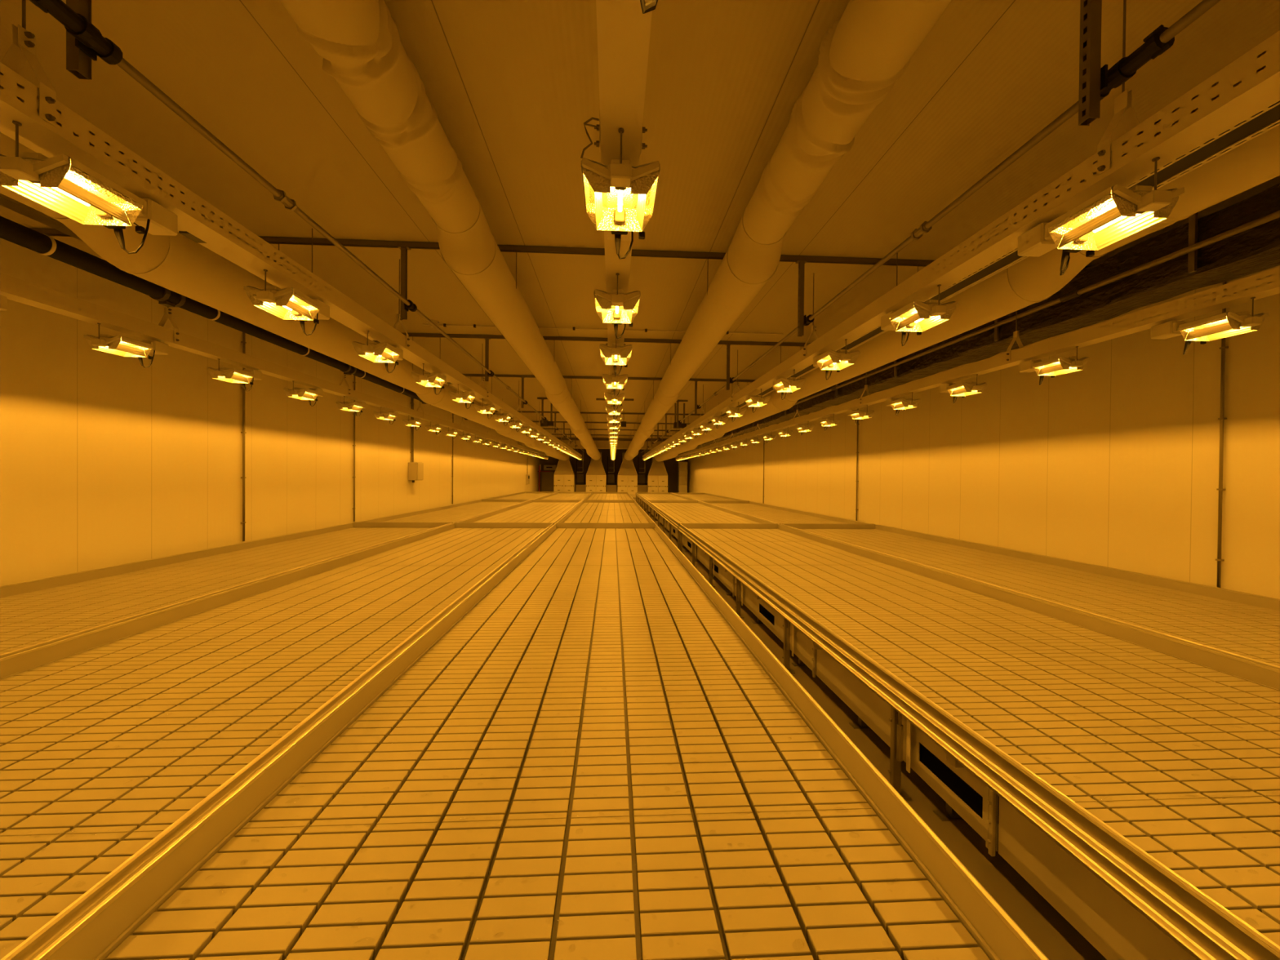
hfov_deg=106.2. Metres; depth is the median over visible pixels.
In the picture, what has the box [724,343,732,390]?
strut
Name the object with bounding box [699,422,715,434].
light
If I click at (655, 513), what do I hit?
duct
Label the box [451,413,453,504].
conduit
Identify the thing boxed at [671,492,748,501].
table
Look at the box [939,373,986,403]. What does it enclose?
light
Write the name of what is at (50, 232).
support bar
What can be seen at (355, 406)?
light
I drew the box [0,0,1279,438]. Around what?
ceiling
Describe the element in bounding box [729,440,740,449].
light
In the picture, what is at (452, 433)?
light
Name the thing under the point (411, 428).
conduit
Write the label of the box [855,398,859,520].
conduit
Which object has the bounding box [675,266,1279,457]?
rail
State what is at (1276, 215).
pipe
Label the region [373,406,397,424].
light
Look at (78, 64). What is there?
strut
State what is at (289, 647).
table
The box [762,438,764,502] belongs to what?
conduit
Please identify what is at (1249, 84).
cable tray
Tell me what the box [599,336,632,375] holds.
light
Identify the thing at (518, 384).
hanger
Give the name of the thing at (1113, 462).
wall
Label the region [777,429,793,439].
light
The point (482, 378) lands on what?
hanger
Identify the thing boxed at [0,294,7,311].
light
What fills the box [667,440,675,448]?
light
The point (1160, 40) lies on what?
pipe
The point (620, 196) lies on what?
light
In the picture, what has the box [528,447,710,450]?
trim
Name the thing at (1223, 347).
conduit
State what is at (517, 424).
light
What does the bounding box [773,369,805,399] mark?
light
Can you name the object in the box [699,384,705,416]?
hanger
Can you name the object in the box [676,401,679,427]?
strut
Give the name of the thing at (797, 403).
hanger
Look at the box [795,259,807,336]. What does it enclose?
strut
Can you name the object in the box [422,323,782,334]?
conduit
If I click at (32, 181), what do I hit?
socket
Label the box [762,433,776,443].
light
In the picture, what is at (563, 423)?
strut
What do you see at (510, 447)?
light
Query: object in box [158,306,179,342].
hanger
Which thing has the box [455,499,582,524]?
table
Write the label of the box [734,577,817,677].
duct
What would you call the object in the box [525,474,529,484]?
control box
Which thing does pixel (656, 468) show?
hood
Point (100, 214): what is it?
socket
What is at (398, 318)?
hanger
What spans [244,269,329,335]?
light
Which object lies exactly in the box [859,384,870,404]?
hanger
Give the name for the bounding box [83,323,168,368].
light
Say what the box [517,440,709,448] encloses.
ceiling
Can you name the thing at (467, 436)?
light
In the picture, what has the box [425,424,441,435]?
light
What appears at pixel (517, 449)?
light
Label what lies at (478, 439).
light
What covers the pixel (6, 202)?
tray
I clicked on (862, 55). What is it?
duct
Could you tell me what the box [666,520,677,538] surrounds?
duct
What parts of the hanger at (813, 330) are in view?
rod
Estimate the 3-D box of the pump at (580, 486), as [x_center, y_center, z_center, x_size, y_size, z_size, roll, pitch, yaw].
[-4.009,-0.240,32.809,0.680,2.750,0.830,0,0,-3]
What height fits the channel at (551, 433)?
0.045 m
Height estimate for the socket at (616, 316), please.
0.050 m
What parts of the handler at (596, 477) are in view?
panel, panel, panel, panel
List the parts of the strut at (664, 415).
post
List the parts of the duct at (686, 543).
casing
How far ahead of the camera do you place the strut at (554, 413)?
15.50 m
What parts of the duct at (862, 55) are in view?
hanger rod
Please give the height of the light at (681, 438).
0.279 m
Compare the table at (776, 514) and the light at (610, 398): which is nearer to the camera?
the light at (610, 398)
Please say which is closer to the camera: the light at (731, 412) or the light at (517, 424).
the light at (731, 412)
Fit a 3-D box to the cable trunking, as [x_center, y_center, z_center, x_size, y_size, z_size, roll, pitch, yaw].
[-3.383,-1.888,15.115,0.100,0.642,29.400,0,0,-3]
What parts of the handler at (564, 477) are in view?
panel, panel, panel, panel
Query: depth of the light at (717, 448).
18.53 m
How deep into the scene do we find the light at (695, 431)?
11.28 m
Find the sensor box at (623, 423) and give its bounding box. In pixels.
[621,411,626,426]
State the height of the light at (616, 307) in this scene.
0.279 m
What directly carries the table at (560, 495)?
on the floor
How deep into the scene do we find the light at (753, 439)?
13.81 m
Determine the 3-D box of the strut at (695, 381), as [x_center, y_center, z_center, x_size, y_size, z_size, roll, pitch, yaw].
[1.175,-1.736,10.098,0.090,0.690,0.060,0,0,-3]
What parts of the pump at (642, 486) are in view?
casing, casing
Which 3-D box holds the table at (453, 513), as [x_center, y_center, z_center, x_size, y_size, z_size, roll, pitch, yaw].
[-4.676,1.034,13.345,1.834,0.561,8.668,0,0,-3]
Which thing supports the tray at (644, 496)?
on the table at (644, 496)
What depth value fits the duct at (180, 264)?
3.68 m
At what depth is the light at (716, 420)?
8.91 m
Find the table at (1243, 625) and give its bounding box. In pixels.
[780,524,1279,670]
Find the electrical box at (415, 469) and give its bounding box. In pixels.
[408,462,423,482]
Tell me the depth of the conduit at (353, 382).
9.45 m
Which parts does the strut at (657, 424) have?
post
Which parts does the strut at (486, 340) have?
post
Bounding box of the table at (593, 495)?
[583,492,634,500]
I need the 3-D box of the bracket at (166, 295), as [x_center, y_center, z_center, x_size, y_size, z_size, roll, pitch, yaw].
[-3.895,-1.787,4.008,0.270,0.665,0.180,0,0,-3]
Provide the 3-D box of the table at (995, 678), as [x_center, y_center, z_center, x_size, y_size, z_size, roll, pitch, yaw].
[1.962,1.165,4.981,2.007,0.561,8.668,0,0,-3]
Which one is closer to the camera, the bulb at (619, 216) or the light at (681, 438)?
the bulb at (619, 216)
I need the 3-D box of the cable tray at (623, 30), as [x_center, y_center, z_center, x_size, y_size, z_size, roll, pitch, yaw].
[-0.813,-1.387,14.756,0.143,0.120,32.780,0,0,-3]
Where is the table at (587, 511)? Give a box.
[555,500,654,523]
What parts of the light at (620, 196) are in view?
hanging rod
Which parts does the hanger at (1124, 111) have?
rod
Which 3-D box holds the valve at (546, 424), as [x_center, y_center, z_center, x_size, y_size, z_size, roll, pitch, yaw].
[-2.500,-1.790,12.973,0.340,0.694,0.200,0,0,-3]
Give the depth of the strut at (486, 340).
7.06 m
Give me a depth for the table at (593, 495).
22.75 m
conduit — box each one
[240,332,246,541]
[352,375,355,521]
[409,397,413,462]
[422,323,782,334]
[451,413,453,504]
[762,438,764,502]
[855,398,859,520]
[1215,281,1228,587]
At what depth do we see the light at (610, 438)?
13.52 m
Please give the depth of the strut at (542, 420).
12.69 m
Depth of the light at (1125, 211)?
1.95 m
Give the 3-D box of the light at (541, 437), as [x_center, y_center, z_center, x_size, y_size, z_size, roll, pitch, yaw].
[-2.829,-1.199,13.733,0.280,0.279,0.575,0,0,-3]
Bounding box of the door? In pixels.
[541,471,554,491]
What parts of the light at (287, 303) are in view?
hanging rod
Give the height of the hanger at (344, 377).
0.836 m
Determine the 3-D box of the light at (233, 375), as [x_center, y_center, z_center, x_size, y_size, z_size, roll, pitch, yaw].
[-4.452,-1.142,5.329,0.280,0.279,0.575,0,0,-3]
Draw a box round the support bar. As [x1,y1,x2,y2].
[29,227,1090,270]
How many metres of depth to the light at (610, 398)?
6.43 m
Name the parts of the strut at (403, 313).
post, foot plate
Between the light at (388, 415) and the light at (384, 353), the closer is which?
the light at (384, 353)
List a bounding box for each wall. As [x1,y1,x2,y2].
[0,238,539,586]
[539,448,688,492]
[687,265,1279,599]
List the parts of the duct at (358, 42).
hanger rod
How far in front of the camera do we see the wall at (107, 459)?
5.58 m
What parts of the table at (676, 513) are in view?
leg, leg, leg, leg, frame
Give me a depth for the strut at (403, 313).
4.24 m
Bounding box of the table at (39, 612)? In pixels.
[0,522,451,657]
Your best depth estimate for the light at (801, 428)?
10.26 m
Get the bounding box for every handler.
[553,454,575,492]
[586,452,606,492]
[617,452,637,497]
[646,456,667,492]
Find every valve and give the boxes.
[540,403,554,426]
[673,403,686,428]
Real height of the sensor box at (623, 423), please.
0.500 m
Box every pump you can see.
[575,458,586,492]
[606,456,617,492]
[637,466,647,492]
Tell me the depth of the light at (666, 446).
17.20 m
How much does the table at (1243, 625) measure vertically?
0.561 m
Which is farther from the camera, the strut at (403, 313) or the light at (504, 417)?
the light at (504, 417)
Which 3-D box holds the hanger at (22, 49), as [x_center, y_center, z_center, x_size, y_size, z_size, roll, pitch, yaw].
[-2.135,-1.665,1.666,0.197,0.836,0.048,0,0,-3]
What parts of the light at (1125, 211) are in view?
hanging rod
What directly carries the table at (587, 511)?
on the floor
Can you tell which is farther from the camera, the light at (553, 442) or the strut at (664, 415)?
the light at (553, 442)
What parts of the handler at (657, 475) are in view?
panel, panel, panel, panel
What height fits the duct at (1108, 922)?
0.362 m
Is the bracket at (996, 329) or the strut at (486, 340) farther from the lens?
the strut at (486, 340)
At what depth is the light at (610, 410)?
7.61 m
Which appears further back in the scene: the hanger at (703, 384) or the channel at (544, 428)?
the channel at (544, 428)
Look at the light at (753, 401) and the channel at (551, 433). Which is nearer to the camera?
the light at (753, 401)
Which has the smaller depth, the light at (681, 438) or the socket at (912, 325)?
the socket at (912, 325)
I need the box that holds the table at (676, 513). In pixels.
[645,500,777,550]
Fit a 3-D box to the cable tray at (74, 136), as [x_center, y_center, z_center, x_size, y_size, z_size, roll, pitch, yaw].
[-2.879,-1.405,14.637,0.143,0.120,32.780,0,0,-3]
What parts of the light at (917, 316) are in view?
hanging rod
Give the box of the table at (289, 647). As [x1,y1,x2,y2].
[0,523,553,959]
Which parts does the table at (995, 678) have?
leg, leg, leg, leg, leg, leg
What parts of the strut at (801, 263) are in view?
post, foot plate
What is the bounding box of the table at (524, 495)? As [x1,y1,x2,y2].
[481,491,557,499]
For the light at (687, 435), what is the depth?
12.46 m
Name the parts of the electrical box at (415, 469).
lid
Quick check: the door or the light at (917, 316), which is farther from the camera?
the door
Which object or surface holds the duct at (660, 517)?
on the floor
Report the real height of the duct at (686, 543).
0.362 m
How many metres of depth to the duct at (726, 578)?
6.10 m
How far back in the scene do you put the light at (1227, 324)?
3.30 m
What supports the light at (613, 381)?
hanging from the cable tray at (623, 30)
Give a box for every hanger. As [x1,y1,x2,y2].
[0,0,56,126]
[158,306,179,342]
[338,373,350,395]
[393,258,409,347]
[416,401,424,417]
[479,377,488,396]
[516,383,522,418]
[594,111,647,154]
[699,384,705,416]
[731,349,740,401]
[793,403,799,423]
[803,273,817,356]
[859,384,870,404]
[1006,311,1023,361]
[1097,0,1139,176]
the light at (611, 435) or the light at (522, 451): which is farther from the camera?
the light at (522, 451)
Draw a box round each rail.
[0,272,547,456]
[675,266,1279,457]
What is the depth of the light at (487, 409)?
7.60 m
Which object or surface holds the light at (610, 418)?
hanging from the cable tray at (623, 30)
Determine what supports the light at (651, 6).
hanging from the cable tray at (623, 30)
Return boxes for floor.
[632,497,1106,959]
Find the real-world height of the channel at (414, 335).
0.045 m
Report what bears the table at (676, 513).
on the floor
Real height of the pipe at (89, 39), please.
0.083 m
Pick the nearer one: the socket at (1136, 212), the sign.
the socket at (1136, 212)
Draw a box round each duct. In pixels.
[0,132,568,460]
[280,0,600,460]
[624,0,951,460]
[653,510,661,524]
[654,124,1279,462]
[659,515,673,532]
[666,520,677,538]
[677,462,687,493]
[683,534,699,561]
[697,546,734,596]
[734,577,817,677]
[816,649,999,856]
[998,795,1196,959]
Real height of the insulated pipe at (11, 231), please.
0.132 m
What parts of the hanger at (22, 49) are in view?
rod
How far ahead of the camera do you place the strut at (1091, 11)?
1.75 m
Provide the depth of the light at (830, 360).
4.27 m
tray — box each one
[0,193,83,241]
[636,492,694,502]
[648,500,777,528]
[685,182,1279,452]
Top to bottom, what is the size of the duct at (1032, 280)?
1.070 m
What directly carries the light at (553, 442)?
hanging from the cable tray at (74, 136)
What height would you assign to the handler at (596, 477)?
3.000 m
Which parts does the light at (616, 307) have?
hanging rod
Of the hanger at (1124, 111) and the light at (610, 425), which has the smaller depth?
the hanger at (1124, 111)
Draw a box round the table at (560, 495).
[533,491,591,500]
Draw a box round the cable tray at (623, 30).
[595,0,652,415]
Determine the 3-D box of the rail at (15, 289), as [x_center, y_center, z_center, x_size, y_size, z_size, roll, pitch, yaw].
[-4.976,-1.422,14.518,0.143,0.120,32.780,0,0,-3]
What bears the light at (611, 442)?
hanging from the cable tray at (623, 30)
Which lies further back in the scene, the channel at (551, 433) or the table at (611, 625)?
the channel at (551, 433)
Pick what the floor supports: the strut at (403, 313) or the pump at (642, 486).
the pump at (642, 486)
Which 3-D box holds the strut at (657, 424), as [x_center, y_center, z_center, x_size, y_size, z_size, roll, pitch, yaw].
[0.692,-1.812,18.544,0.090,0.690,0.060,0,0,-3]
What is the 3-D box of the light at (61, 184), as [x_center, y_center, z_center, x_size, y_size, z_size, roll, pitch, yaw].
[-2.154,-1.092,1.913,0.280,0.279,0.575,0,0,-3]
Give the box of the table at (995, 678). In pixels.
[677,523,1279,959]
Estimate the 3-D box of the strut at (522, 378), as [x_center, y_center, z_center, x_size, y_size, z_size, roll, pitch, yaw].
[-2.414,-1.796,9.893,0.090,0.630,0.060,0,0,-3]
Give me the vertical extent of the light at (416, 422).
0.279 m
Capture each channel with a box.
[400,332,810,346]
[462,373,755,382]
[494,410,704,415]
[510,420,711,424]
[543,428,679,431]
[551,433,671,436]
[595,398,633,400]
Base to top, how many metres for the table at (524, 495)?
0.561 m
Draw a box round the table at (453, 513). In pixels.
[355,499,530,523]
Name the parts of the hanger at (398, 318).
rod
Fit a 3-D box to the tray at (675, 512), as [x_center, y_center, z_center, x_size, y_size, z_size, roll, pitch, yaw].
[1.478,0.874,13.695,1.930,0.130,8.668,0,0,-3]
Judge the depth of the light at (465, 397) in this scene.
6.42 m
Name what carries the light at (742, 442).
hanging from the rail at (1264, 284)
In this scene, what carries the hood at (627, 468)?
attached to the handler at (627, 477)
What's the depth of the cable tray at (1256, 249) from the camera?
4.13 m
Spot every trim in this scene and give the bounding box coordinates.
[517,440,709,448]
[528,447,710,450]
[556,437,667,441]
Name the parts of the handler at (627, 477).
panel, panel, panel, panel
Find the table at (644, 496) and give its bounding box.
[635,492,696,513]
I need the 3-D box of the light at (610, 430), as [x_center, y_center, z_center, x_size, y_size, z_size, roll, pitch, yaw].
[-0.621,-1.159,11.378,0.280,0.279,0.575,0,0,-3]
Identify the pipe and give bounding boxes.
[0,215,493,429]
[29,0,584,452]
[640,0,1220,453]
[689,99,1279,434]
[793,209,1279,405]
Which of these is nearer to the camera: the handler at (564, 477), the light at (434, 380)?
the light at (434, 380)
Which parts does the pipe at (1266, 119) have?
hanger rod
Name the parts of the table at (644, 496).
frame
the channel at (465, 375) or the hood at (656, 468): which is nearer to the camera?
the channel at (465, 375)
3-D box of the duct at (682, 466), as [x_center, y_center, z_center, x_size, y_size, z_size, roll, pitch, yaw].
[2.951,-0.032,33.324,0.580,2.442,0.600,0,0,-3]
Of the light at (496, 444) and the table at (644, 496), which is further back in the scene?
the table at (644, 496)
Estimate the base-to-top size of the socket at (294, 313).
0.050 m
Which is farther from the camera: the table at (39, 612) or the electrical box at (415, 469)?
the electrical box at (415, 469)
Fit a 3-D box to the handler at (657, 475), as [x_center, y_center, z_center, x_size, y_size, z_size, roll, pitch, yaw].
[1.179,-0.317,32.658,1.339,3.000,1.122,0,0,-3]
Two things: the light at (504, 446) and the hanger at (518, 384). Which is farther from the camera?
the light at (504, 446)
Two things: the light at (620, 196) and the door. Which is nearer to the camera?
the light at (620, 196)
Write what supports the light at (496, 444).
hanging from the rail at (15, 289)
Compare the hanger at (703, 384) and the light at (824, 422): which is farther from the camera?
the hanger at (703, 384)
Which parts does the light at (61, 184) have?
hanging rod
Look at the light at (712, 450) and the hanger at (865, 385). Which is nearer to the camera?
the hanger at (865, 385)
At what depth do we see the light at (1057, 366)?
4.48 m
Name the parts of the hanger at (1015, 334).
rod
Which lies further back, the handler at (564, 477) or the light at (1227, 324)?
the handler at (564, 477)
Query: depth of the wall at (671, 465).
33.96 m
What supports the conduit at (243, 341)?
attached to the wall at (107, 459)
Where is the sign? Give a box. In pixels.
[543,465,556,470]
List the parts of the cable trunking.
hanger rod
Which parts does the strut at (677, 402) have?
post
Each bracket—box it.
[150,288,185,306]
[340,364,356,375]
[893,360,897,376]
[994,318,999,341]
[1187,212,1198,273]
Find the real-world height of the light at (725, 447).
0.279 m
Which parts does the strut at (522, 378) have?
post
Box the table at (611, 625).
[31,523,1048,959]
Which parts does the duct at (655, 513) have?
casing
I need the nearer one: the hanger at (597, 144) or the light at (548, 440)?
the hanger at (597, 144)
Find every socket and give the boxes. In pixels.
[27,180,39,183]
[95,208,110,217]
[292,310,300,315]
[613,310,620,319]
[614,186,626,190]
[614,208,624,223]
[906,322,914,327]
[1075,233,1088,242]
[1135,211,1146,213]
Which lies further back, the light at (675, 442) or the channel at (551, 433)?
the channel at (551, 433)
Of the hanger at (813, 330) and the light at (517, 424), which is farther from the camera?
the light at (517, 424)
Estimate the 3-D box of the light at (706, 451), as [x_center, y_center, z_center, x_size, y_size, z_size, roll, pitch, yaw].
[2.949,-1.249,21.114,0.280,0.201,0.575,0,0,-3]
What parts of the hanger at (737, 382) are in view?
rod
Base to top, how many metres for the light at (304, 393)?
0.279 m
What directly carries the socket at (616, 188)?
attached to the light at (620, 196)
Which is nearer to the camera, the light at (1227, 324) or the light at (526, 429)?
the light at (1227, 324)
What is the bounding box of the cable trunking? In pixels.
[0,124,525,426]
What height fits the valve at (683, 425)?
0.694 m
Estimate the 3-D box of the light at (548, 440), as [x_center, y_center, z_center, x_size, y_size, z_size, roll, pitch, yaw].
[-2.897,-1.210,14.915,0.280,0.279,0.575,0,0,-3]
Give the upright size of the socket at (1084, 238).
0.050 m
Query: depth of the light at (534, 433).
12.33 m
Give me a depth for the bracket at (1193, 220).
3.51 m
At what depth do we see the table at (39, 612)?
4.30 m
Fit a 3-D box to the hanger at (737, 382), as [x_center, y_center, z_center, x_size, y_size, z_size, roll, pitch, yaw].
[1.573,-1.684,7.768,0.197,0.836,0.048,0,0,-3]
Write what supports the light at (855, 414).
hanging from the rail at (1264, 284)
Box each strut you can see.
[66,0,91,79]
[397,245,410,319]
[483,337,490,381]
[520,377,524,408]
[541,399,544,422]
[554,413,555,432]
[563,422,564,439]
[657,423,659,441]
[664,414,667,435]
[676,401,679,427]
[693,380,698,413]
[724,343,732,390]
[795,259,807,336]
[1078,0,1102,125]
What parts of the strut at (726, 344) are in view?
post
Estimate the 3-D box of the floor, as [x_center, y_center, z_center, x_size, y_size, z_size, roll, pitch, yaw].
[-0.773,1.391,15.494,10.750,0.120,37.300,0,0,-3]
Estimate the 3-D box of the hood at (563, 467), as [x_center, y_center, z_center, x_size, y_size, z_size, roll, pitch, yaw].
[-5.045,-1.110,32.303,1.339,1.520,1.106,0,0,-3]
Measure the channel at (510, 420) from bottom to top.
0.045 m
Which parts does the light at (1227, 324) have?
hanging rod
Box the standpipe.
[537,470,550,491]
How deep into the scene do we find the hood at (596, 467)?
31.90 m
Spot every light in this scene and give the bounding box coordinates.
[0,120,177,253]
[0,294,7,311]
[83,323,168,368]
[206,358,262,391]
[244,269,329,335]
[283,381,323,406]
[335,395,365,417]
[351,329,403,373]
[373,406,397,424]
[402,418,422,430]
[411,363,446,395]
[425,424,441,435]
[443,426,457,439]
[448,384,475,408]
[457,431,471,442]
[471,436,482,444]
[474,398,496,418]
[481,439,492,447]
[491,441,500,448]
[493,408,511,426]
[499,444,507,448]
[506,420,523,431]
[506,444,514,450]
[512,447,519,451]
[517,448,524,453]
[518,422,532,436]
[527,428,539,439]
[534,434,546,443]
[541,437,551,444]
[546,440,555,448]
[551,442,559,448]
[580,117,660,259]
[594,272,640,338]
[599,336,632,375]
[602,373,627,396]
[604,391,625,410]
[605,404,622,420]
[606,414,622,426]
[607,422,620,432]
[607,427,619,436]
[608,432,618,440]
[608,436,618,444]
[608,439,617,446]
[640,0,657,13]
[664,442,671,449]
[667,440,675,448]
[672,439,681,447]
[677,435,687,444]
[683,432,695,441]
[690,427,704,438]
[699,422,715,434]
[703,449,711,453]
[709,448,716,452]
[711,415,728,428]
[715,446,723,451]
[722,443,731,451]
[725,402,746,422]
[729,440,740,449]
[739,440,750,448]
[745,388,770,413]
[750,436,762,445]
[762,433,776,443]
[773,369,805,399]
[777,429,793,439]
[795,424,813,435]
[813,338,860,380]
[818,413,839,431]
[847,404,874,423]
[880,284,958,346]
[885,391,920,415]
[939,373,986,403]
[1017,156,1184,275]
[1019,346,1089,385]
[1151,297,1268,355]
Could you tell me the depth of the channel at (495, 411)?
15.59 m
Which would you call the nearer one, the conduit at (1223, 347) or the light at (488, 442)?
the conduit at (1223, 347)
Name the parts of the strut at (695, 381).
post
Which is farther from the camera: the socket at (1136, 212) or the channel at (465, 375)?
the channel at (465, 375)
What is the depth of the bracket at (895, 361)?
7.20 m
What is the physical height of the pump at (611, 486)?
2.750 m
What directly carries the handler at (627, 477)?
on the floor
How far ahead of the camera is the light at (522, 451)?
21.66 m
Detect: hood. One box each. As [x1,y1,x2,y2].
[554,454,575,475]
[586,452,605,475]
[617,452,637,475]
[647,456,667,475]
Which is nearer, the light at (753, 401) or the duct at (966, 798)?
the duct at (966, 798)
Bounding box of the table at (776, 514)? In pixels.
[699,500,872,524]
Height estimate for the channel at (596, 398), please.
0.045 m

